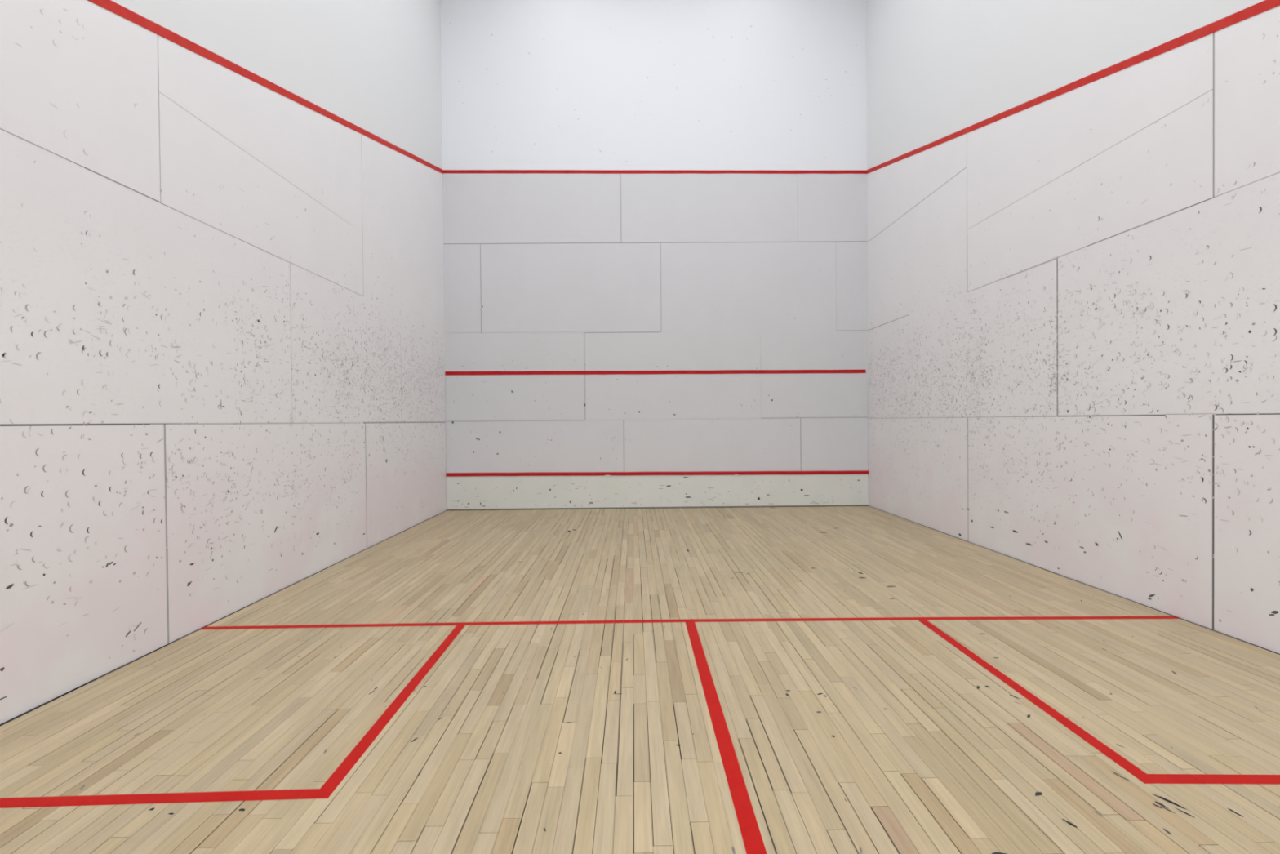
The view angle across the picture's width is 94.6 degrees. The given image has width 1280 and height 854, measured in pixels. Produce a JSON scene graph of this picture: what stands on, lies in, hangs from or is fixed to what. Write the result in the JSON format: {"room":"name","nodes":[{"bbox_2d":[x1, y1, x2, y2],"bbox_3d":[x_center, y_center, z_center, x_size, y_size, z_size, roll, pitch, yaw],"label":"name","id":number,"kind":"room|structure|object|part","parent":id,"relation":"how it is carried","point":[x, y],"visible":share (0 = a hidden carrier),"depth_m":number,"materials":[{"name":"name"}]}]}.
{"room":"squash court","nodes":[
{"label":"squash court","id":0,"kind":"room"},
{"bbox_2d":[0,0,446,724],"bbox_3d":[-2.716,-2.621,3.272,0.121,7.650,9.756,-1,1,-1],"label":"wall","id":1,"kind":"structure","parent":0,"point":[222,330],"depth_m":3.55,"materials":[{"name":"grey"}]},
{"bbox_2d":[87,0,442,173],"bbox_3d":[-2.650,-2.192,3.274,0.002,2.601,9.746,-1,1,-1],"label":"side wall line","id":2,"kind":"object","parent":1,"relation":"attached to","point":[108,5],"visible":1,"depth_m":3.84,"materials":[{"name":"red paint"}]},
{"bbox_2d":[0,505,1279,853],"bbox_3d":[0.315,1.236,3.344,5.911,0.120,9.790,-1,1,-1],"label":"floor","id":3,"kind":"structure","parent":0,"point":[847,736],"depth_m":2.48,"materials":[{"name":"brown wood"}]},
{"bbox_2d":[0,625,465,808],"bbox_3d":[-1.812,1.202,2.699,1.583,0.001,1.656,-1,1,-1],"label":"box","id":4,"kind":"object","parent":3,"relation":"on","point":[333,781],"visible":1,"depth_m":1.94,"materials":[{"name":"red paint"}]},
{"bbox_2d":[200,615,1179,629],"bbox_3d":[0.312,1.174,3.563,5.845,0.001,0.088,-1,1,0],"label":"short line","id":5,"kind":"object","parent":3,"relation":"on","point":[1157,616],"visible":1,"depth_m":3.56,"materials":[{"name":"red paint"}]},
{"bbox_2d":[685,622,767,853],"bbox_3d":[0.335,1.200,1.023,0.057,0.001,5.068,-1,1,-1],"label":"half court line","id":6,"kind":"object","parent":3,"relation":"on","point":[752,837],"visible":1,"depth_m":2.12,"materials":[{"name":"red paint"}]},
{"bbox_2d":[917,619,1279,783],"bbox_3d":[2.453,1.163,2.734,1.587,0.001,1.658,-1,1,-1],"label":"box","id":7,"kind":"object","parent":3,"relation":"on","point":[1146,778],"visible":1,"depth_m":2.10,"materials":[{"name":"red paint"}]},
{"bbox_2d":[440,0,868,472],"bbox_3d":[0.223,-2.700,8.237,5.871,7.650,0.121,-1,1,-1],"label":"wall","id":8,"kind":"structure","parent":0,"point":[584,271],"depth_m":8.18,"materials":[{"name":"grey"}]},
{"bbox_2d":[442,169,866,173],"bbox_3d":[0.216,-3.526,8.167,5.867,0.077,0.002,-1,1,-1],"label":"front wall line","id":9,"kind":"object","parent":8,"relation":"attached to","point":[472,171],"visible":1,"depth_m":8.16,"materials":[{"name":"red paint"}]},
{"bbox_2d":[444,369,866,375],"bbox_3d":[0.227,-0.758,8.196,5.839,0.072,0.002,-1,1,-1],"label":"service line","id":10,"kind":"object","parent":8,"relation":"attached to","point":[720,371],"visible":1,"depth_m":8.20,"materials":[{"name":"red paint"}]},
{"bbox_2d":[445,470,868,510],"bbox_3d":[0.256,0.867,8.203,5.863,0.515,0.023,-1,1,-1],"label":"tin","id":11,"kind":"object","parent":8,"relation":"attached to","point":[704,489],"visible":1,"depth_m":8.20,"materials":[{"name":"paint"}]},
{"bbox_3d":[0.258,1.101,8.202,5.863,0.023,0.008,-1,1,-1],"label":"rail","id":12,"kind":"part","parent":11,"relation":"part of","materials":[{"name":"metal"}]},
{"bbox_2d":[866,0,1279,653],"bbox_3d":[3.274,-2.676,3.337,0.121,7.650,9.750,-1,1,-1],"label":"wall","id":13,"kind":"structure","parent":0,"point":[1073,296],"depth_m":4.26,"materials":[{"name":"grey"}]},
{"bbox_2d":[866,0,1279,173],"bbox_3d":[3.217,-2.248,3.341,0.002,2.534,9.746,-1,1,-1],"label":"side wall line","id":14,"kind":"object","parent":13,"relation":"attached to","point":[1266,5],"visible":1,"depth_m":3.97,"materials":[{"name":"red paint"}]}
]}

